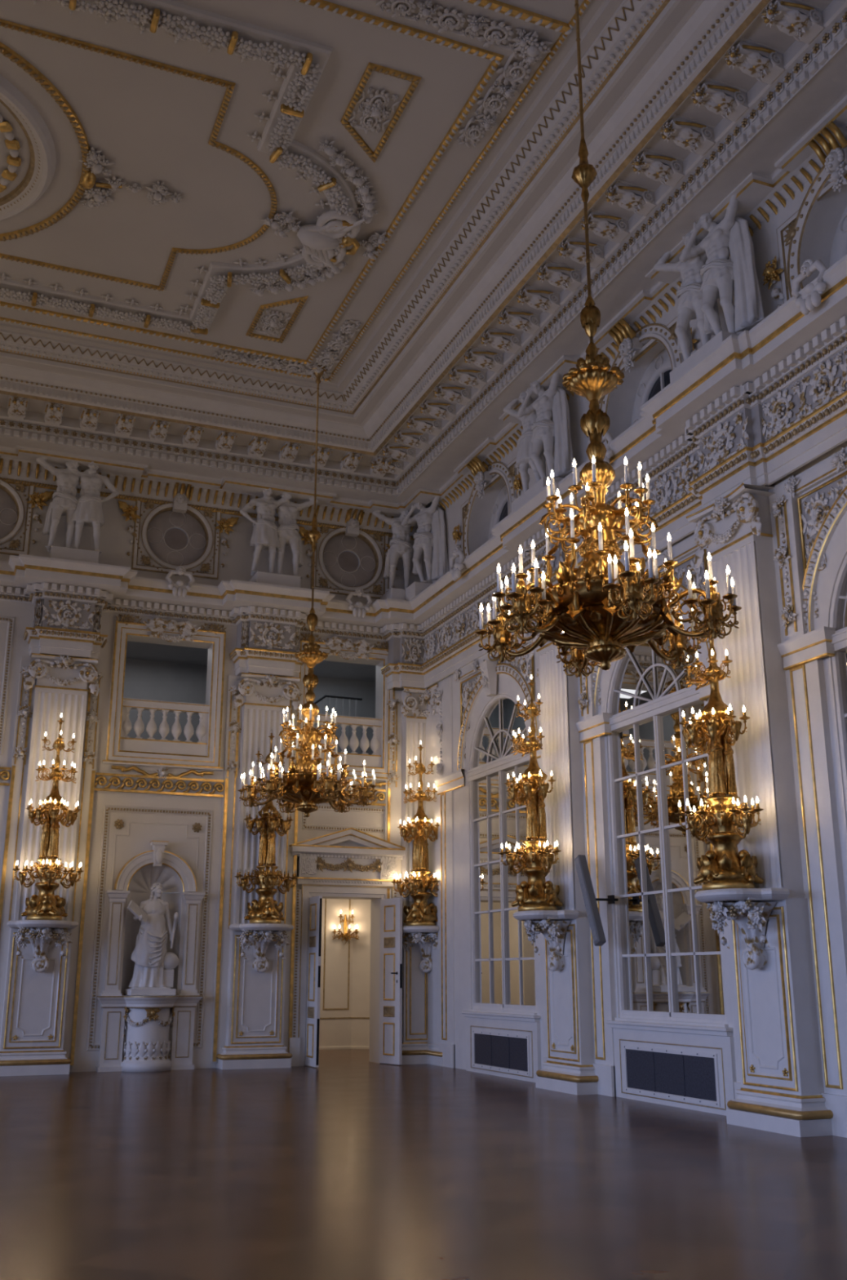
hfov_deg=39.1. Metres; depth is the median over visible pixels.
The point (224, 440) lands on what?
bracket
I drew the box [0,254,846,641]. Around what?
cornice
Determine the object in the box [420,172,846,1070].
wall
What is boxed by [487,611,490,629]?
candle
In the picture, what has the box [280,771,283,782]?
candle
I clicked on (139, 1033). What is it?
pedestal
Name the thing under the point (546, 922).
bracket
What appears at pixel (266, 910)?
candelabrum
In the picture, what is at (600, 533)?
candle
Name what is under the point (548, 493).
candle
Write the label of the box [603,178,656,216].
bracket
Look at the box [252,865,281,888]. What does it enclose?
bowl
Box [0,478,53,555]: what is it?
medallion
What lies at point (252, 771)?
candle
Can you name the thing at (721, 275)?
statue
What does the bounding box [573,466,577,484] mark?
candle
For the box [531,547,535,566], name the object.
candle
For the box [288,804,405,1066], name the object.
door surround
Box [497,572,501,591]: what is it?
candle
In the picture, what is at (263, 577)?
plinth
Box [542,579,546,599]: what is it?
candle
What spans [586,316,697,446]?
window
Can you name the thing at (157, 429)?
bracket
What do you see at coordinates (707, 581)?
candle
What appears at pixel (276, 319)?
relief panel
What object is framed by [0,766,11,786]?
trim
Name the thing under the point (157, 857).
arch
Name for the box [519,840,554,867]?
bowl
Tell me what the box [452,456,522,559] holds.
window
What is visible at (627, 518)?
candle
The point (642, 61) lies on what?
trim
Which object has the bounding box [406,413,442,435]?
bracket
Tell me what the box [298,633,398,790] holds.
frame
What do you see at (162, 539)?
medallion
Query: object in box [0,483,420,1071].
wall
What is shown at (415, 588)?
plinth
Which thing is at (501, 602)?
candle
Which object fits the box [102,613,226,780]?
frame
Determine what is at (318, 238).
scroll ornament
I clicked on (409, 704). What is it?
pilaster
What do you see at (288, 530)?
statue
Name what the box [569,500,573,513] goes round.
candle
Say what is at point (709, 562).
candle
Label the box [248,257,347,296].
garland
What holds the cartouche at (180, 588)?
attached to the wall at (114, 537)
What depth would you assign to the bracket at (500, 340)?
19.22 m
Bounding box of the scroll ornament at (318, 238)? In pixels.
[261,208,391,271]
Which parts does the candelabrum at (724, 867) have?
stem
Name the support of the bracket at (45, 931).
attached to the fluted pilaster at (38, 1011)
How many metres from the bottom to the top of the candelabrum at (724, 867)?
3.638 m
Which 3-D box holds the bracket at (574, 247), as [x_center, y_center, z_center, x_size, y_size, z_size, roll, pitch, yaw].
[2.212,-5.496,16.936,0.666,0.287,0.350,6,-17,-21]
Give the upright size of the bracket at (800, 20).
0.287 m
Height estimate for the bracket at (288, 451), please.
0.287 m
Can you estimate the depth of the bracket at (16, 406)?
21.46 m
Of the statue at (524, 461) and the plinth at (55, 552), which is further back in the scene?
the plinth at (55, 552)
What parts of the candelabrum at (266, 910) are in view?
stem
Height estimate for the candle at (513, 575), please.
0.185 m
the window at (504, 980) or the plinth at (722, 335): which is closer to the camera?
the plinth at (722, 335)
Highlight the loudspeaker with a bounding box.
[574,854,618,946]
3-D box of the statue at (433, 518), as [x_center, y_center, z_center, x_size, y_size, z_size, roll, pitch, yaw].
[0.052,-2.067,24.652,0.499,1.995,1.015,14,-21,-40]
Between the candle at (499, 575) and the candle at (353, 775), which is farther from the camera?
the candle at (353, 775)
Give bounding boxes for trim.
[0,0,591,382]
[0,0,846,507]
[0,18,277,291]
[0,95,846,540]
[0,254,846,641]
[0,615,15,755]
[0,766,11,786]
[23,346,846,689]
[33,599,425,663]
[85,804,213,1051]
[93,772,224,797]
[319,898,369,1049]
[324,786,386,805]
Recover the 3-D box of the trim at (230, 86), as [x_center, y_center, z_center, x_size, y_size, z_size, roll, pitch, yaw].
[-6.804,-6.629,15.629,9.961,0.057,4.985,6,-17,-21]
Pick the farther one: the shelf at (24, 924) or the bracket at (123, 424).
the bracket at (123, 424)
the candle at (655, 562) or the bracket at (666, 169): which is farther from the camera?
the bracket at (666, 169)
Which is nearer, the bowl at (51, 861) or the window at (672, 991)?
the window at (672, 991)
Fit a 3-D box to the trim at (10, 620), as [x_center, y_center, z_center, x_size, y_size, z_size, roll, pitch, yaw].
[-8.476,0.729,21.572,1.860,2.600,0.037,6,-17,-21]
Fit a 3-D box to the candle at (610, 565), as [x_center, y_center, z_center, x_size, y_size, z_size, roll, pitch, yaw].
[1.470,-0.519,9.391,0.034,0.185,0.032,6,-17,-21]
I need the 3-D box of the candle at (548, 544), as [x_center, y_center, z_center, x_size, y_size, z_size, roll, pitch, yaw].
[1.097,-0.822,10.530,0.034,0.185,0.032,6,-17,-21]
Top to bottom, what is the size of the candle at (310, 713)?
0.185 m
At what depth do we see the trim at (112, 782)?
22.39 m
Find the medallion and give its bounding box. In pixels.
[0,41,91,241]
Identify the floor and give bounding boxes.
[0,1048,846,1279]
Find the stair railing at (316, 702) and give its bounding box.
[313,694,362,742]
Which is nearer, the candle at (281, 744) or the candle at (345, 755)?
the candle at (345, 755)
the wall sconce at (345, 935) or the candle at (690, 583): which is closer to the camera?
the candle at (690, 583)
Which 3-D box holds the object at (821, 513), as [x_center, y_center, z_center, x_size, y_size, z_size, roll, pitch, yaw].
[5.001,1.192,11.850,0.482,7.316,3.399,5,-17,-18]
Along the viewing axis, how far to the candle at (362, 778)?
19.44 m
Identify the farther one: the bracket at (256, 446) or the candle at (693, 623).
the bracket at (256, 446)
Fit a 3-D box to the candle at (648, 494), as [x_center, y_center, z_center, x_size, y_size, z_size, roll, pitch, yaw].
[1.988,-1.314,10.557,0.034,0.185,0.032,6,-17,-21]
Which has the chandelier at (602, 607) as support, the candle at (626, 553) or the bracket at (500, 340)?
the candle at (626, 553)
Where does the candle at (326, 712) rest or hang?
on the chandelier at (305, 784)
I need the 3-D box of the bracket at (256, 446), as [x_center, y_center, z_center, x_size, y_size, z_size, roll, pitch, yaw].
[-3.195,-3.755,23.105,0.350,0.287,0.666,6,-17,-21]
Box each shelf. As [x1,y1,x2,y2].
[6,920,78,928]
[229,923,293,931]
[402,925,439,933]
[513,910,578,920]
[694,888,790,903]
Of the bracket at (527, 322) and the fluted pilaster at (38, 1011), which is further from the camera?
the fluted pilaster at (38, 1011)
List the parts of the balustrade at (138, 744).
rail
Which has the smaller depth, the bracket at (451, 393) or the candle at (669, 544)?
the candle at (669, 544)
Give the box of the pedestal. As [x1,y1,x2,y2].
[96,995,203,1071]
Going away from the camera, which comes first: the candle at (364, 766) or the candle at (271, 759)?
the candle at (271, 759)
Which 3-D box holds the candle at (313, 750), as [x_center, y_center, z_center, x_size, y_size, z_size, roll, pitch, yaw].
[-1.777,1.841,19.169,0.034,0.185,0.032,14,-21,-40]
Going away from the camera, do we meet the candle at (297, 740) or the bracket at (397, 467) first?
the candle at (297, 740)
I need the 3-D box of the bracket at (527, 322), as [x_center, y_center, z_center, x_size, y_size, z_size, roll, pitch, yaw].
[1.472,-4.998,18.704,0.666,0.287,0.350,6,-17,-21]
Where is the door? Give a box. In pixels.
[305,895,402,1067]
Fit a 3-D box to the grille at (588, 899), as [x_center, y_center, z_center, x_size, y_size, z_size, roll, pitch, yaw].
[2.301,3.673,16.899,0.010,1.257,0.116,6,-39,-21]
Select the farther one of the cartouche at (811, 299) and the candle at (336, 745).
the candle at (336, 745)
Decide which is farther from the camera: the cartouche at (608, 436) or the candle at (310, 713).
the candle at (310, 713)
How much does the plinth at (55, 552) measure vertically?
0.320 m
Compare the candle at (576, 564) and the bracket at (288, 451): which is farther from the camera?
the bracket at (288, 451)
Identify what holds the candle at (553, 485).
on the chandelier at (602, 607)
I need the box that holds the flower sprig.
[79,146,184,208]
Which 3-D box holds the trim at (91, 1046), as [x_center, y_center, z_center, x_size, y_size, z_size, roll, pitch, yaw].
[-4.942,5.208,21.774,2.040,4.300,0.070,6,-17,-21]
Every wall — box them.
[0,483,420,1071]
[319,898,370,1046]
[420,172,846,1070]
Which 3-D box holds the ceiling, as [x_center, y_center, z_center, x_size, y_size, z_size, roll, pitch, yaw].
[-3.418,-9.079,7.040,22.400,0.001,35.300,6,-17,-21]
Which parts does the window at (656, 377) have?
square frame, pane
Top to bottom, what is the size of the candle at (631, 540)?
0.185 m
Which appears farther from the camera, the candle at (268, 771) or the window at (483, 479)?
the window at (483, 479)
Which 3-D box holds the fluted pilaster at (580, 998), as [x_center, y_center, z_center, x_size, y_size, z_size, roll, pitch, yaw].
[2.089,2.985,18.236,0.515,7.329,2.540,6,-17,-21]
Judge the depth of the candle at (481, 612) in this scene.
10.63 m
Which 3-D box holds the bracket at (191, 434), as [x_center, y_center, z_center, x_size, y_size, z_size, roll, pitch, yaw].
[-4.372,-3.882,22.648,0.350,0.287,0.666,6,-17,-21]
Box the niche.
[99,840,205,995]
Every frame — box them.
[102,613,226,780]
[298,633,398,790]
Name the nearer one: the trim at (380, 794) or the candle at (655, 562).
the candle at (655, 562)
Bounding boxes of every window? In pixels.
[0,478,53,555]
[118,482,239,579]
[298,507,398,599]
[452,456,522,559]
[453,631,542,1082]
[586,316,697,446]
[592,534,737,1115]
[762,120,846,308]
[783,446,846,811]
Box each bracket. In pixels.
[6,920,78,973]
[7,395,28,420]
[43,401,65,426]
[79,407,101,431]
[113,413,136,437]
[147,419,170,443]
[181,424,204,448]
[213,430,237,453]
[229,923,293,973]
[246,435,270,458]
[278,440,301,463]
[308,446,333,468]
[338,451,363,473]
[368,453,394,477]
[368,455,404,475]
[382,442,416,462]
[393,428,429,449]
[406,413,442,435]
[419,398,456,421]
[433,382,471,405]
[447,364,487,389]
[463,346,503,372]
[480,326,521,354]
[497,306,540,334]
[513,910,578,971]
[515,284,560,314]
[535,260,582,292]
[556,235,604,268]
[579,208,629,243]
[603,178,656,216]
[629,147,684,187]
[657,113,715,155]
[689,76,748,121]
[694,888,790,969]
[722,36,785,84]
[759,0,824,44]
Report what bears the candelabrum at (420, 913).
on the pilaster at (409, 704)
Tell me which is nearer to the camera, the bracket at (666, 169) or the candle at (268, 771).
the bracket at (666, 169)
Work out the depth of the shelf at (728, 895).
13.06 m
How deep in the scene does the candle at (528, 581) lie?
9.95 m
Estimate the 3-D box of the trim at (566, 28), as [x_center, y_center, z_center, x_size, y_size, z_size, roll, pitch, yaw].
[-3.648,-8.873,7.623,14.880,0.081,26.618,6,-17,-21]
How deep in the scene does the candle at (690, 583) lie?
9.92 m
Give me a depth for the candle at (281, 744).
19.75 m
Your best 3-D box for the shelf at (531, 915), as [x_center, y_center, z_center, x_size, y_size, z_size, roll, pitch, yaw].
[1.726,4.107,17.767,0.730,0.126,1.170,6,-17,-21]
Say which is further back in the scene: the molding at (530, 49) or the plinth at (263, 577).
the plinth at (263, 577)
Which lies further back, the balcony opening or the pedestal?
the balcony opening
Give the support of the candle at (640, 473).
on the chandelier at (602, 607)
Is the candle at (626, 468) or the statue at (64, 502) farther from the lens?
the statue at (64, 502)
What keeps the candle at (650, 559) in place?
on the chandelier at (602, 607)
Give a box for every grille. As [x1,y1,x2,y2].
[472,1030,530,1075]
[574,857,598,942]
[622,1044,720,1106]
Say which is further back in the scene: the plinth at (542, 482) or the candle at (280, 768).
the plinth at (542, 482)
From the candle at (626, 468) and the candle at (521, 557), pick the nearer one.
the candle at (521, 557)
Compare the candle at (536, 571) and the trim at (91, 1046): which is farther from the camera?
the trim at (91, 1046)
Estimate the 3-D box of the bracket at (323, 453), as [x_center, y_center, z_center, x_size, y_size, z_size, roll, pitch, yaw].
[-2.017,-3.627,23.563,0.350,0.287,0.666,6,-17,-21]
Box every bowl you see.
[31,857,65,882]
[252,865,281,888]
[407,871,434,892]
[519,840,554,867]
[698,795,744,832]
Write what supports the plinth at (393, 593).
on the cornice at (748, 369)
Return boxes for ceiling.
[0,0,604,384]
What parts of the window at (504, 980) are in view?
sill, frame, mirror pane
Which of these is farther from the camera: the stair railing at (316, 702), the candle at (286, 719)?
the stair railing at (316, 702)
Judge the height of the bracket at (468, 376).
0.287 m
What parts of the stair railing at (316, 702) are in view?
handrail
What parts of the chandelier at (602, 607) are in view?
bulb, bulb, bulb, bulb, bulb, bulb, rod, canopy dish, stem, bulb, lamp shade, bulb, bulb, bulb, bulb, bulb, bulb, bulb, bulb, bulb, bulb, bulb, bulb, bulb, bulb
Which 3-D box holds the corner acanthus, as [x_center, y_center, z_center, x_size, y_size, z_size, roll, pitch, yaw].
[-2.395,-5.143,20.736,2.227,0.186,2.193,6,-17,-21]
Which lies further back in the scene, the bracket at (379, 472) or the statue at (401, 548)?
the statue at (401, 548)
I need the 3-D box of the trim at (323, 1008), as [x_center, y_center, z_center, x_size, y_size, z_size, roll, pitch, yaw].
[-3.073,7.366,27.085,4.373,3.700,0.412,4,-16,-16]
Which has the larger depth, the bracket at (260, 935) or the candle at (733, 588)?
the bracket at (260, 935)
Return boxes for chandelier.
[237,364,377,817]
[475,0,742,677]
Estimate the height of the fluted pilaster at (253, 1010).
7.329 m
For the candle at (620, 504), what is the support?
on the chandelier at (602, 607)
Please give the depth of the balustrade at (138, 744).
22.85 m
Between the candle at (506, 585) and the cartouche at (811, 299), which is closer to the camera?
the candle at (506, 585)
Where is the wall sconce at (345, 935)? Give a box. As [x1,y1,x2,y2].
[332,910,359,944]
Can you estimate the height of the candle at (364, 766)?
0.185 m
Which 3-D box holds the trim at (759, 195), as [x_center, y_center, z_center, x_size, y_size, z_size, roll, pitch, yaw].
[-2.849,-6.174,12.620,16.460,0.550,24.300,6,-17,-21]
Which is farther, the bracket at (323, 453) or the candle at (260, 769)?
the bracket at (323, 453)
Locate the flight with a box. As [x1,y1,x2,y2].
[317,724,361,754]
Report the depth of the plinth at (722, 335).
15.12 m
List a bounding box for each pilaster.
[0,653,103,1076]
[210,672,302,1069]
[384,675,465,1067]
[528,613,617,1097]
[686,477,846,1137]
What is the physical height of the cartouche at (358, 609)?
0.643 m
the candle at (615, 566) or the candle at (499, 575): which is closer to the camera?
the candle at (615, 566)
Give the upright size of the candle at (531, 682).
0.208 m
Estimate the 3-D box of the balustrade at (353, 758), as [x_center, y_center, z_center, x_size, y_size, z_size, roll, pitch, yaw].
[-1.626,2.060,24.219,1.580,1.020,0.225,6,-17,-21]
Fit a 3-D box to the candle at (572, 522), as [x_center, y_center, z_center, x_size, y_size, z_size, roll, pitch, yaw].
[1.264,-0.938,10.117,0.034,0.185,0.032,6,-17,-21]
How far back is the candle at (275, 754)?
19.36 m
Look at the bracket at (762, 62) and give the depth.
13.34 m
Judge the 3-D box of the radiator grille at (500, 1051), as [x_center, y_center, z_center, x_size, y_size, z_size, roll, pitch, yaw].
[1.261,6.824,19.787,0.026,0.600,2.160,6,-17,-21]
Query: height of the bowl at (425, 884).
0.430 m
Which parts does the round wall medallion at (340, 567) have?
pane, square frame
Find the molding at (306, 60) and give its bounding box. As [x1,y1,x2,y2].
[0,0,358,336]
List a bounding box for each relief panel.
[245,295,308,343]
[340,62,421,163]
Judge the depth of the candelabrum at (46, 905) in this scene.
20.72 m
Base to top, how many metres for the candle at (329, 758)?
0.185 m
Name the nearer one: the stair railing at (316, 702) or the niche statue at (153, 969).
the niche statue at (153, 969)
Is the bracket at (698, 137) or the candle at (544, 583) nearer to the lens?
the candle at (544, 583)
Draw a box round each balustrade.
[119,697,209,755]
[312,713,382,767]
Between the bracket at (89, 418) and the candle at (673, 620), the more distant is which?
the bracket at (89, 418)
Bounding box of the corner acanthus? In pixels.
[213,319,360,380]
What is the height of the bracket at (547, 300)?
0.287 m
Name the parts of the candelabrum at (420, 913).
stem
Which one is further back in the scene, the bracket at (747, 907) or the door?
the door
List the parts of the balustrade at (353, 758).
rail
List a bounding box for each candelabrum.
[12,713,83,919]
[234,729,298,923]
[391,740,439,925]
[497,675,563,911]
[675,613,764,890]
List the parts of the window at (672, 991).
frame, mirror pane, sill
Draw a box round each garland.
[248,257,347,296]
[318,139,378,223]
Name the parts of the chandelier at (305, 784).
lamp shade, stem, canopy dish, rod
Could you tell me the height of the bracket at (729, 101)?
0.287 m
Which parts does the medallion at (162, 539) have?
square frame, pane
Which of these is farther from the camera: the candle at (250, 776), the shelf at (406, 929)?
the shelf at (406, 929)
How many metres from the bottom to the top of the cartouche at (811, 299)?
0.643 m
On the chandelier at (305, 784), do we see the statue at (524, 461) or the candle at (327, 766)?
the candle at (327, 766)
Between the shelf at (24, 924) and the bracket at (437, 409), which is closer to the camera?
the shelf at (24, 924)
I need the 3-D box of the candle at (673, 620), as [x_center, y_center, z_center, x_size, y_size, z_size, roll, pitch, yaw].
[2.228,-0.209,10.681,0.034,0.185,0.032,6,-17,-21]
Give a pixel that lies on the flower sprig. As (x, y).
(95, 162)
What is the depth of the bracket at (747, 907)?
13.21 m
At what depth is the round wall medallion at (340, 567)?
25.24 m
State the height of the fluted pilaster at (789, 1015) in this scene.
7.329 m
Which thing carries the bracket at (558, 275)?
attached to the wall at (826, 217)
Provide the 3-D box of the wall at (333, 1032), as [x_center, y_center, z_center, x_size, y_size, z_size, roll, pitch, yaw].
[-2.393,6.673,25.547,4.400,4.200,4.500,6,-17,-21]
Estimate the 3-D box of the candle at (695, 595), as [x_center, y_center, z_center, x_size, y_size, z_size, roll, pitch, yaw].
[2.294,-0.325,10.084,0.034,0.185,0.032,6,-17,-21]
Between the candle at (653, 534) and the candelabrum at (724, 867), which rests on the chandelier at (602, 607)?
the candle at (653, 534)
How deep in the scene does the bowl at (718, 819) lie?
13.51 m
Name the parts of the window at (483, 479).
pane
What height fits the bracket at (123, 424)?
0.287 m
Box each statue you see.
[35,457,98,551]
[65,461,119,555]
[124,882,179,995]
[240,488,292,576]
[262,492,318,578]
[372,510,417,591]
[401,496,448,583]
[503,391,553,500]
[516,372,573,479]
[653,231,711,369]
[680,194,764,335]
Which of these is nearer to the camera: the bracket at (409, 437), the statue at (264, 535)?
the bracket at (409, 437)
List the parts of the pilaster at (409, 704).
panel, console bracket, moulding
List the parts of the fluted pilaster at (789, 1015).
egg moulding, panel, moulding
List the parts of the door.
panel moulding, panel moulding, panel moulding, panel moulding, panel moulding, panel moulding, panel moulding, panel moulding, panel moulding, panel moulding, lock plate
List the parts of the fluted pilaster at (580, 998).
panel, moulding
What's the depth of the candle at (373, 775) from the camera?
19.54 m
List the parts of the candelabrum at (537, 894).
stem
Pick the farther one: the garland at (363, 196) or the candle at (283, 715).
the candle at (283, 715)
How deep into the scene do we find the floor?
9.70 m
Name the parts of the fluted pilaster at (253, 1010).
moulding, panel, egg moulding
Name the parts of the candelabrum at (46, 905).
stem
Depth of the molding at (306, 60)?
15.80 m
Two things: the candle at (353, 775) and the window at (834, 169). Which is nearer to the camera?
the window at (834, 169)
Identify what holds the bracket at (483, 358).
attached to the wall at (826, 217)
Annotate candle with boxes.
[57,713,64,722]
[248,774,251,785]
[251,766,253,776]
[258,767,261,777]
[267,768,270,779]
[270,757,272,768]
[274,751,276,761]
[279,766,281,777]
[280,742,282,751]
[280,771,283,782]
[282,713,284,723]
[285,711,288,721]
[296,737,298,748]
[309,709,311,719]
[311,748,314,759]
[325,711,328,720]
[326,764,328,776]
[328,756,330,767]
[335,743,337,754]
[337,768,339,780]
[344,753,346,764]
[352,773,355,784]
[361,776,364,786]
[363,764,365,775]
[372,773,374,784]
[480,610,483,629]
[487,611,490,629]
[493,600,497,619]
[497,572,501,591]
[500,588,503,605]
[505,584,509,604]
[511,571,516,591]
[519,553,523,573]
[526,579,530,594]
[528,675,535,684]
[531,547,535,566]
[533,566,538,586]
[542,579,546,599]
[546,484,551,502]
[546,536,550,555]
[551,476,555,495]
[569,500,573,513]
[570,518,574,537]
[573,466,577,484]
[574,551,577,568]
[591,462,596,481]
[598,530,603,550]
[608,562,613,582]
[613,563,618,583]
[617,499,622,508]
[624,464,629,483]
[624,550,630,570]
[625,515,630,534]
[629,537,635,557]
[638,469,643,488]
[645,481,650,499]
[648,556,653,577]
[651,530,656,549]
[653,558,658,578]
[667,540,672,559]
[670,608,675,623]
[687,578,693,598]
[691,619,695,631]
[693,592,697,608]
[705,578,711,599]
[707,560,713,579]
[726,573,732,593]
[731,586,736,605]
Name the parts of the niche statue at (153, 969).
globe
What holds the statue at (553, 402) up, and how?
on the cornice at (748, 369)
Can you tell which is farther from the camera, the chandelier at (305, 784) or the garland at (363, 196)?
the chandelier at (305, 784)
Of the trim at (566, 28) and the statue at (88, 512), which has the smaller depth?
the trim at (566, 28)
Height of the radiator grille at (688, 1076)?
0.600 m
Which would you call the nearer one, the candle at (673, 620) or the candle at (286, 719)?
the candle at (673, 620)
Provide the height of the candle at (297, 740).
0.185 m
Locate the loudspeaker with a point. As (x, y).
(590, 900)
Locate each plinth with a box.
[48,545,98,563]
[248,571,300,587]
[380,587,405,600]
[405,581,431,600]
[511,477,561,511]
[670,330,739,382]
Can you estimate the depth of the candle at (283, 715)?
19.86 m
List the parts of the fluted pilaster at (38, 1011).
panel, moulding, egg moulding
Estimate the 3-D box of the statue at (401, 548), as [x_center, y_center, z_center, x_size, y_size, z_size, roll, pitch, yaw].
[-0.517,-1.928,25.147,1.151,1.998,0.435,3,-16,-12]
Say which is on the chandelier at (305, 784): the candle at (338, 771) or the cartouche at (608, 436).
the candle at (338, 771)
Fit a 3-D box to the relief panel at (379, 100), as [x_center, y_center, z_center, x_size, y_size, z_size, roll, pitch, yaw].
[-0.663,-6.685,15.323,0.685,0.153,1.717,6,-17,-21]
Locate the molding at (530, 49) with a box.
[375,0,553,147]
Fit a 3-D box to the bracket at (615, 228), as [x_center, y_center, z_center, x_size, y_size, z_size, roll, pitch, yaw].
[2.459,-5.662,16.347,0.666,0.287,0.350,6,-17,-21]
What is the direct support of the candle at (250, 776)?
on the chandelier at (305, 784)
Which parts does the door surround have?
panel, frame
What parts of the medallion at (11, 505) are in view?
pane, square frame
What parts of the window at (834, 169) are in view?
square frame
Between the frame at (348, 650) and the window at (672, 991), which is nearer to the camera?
the window at (672, 991)
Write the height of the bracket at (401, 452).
0.287 m
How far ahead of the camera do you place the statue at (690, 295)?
15.82 m
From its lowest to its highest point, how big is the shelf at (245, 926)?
0.126 m
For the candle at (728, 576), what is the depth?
9.80 m
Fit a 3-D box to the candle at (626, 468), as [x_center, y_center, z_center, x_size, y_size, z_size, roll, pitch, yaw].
[1.737,-1.411,10.211,0.034,0.185,0.032,6,-17,-21]
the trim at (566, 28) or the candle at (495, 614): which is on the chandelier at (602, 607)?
the candle at (495, 614)
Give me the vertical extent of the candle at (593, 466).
0.185 m
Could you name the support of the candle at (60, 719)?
on the candelabrum at (46, 905)
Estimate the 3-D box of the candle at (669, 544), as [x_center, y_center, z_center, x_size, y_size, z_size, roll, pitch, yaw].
[2.067,-0.742,10.006,0.034,0.185,0.032,6,-17,-21]
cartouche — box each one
[165,565,195,597]
[346,587,372,617]
[449,546,465,581]
[601,431,613,463]
[791,258,828,315]
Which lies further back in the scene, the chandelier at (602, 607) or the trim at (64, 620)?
the trim at (64, 620)
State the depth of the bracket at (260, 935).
21.81 m

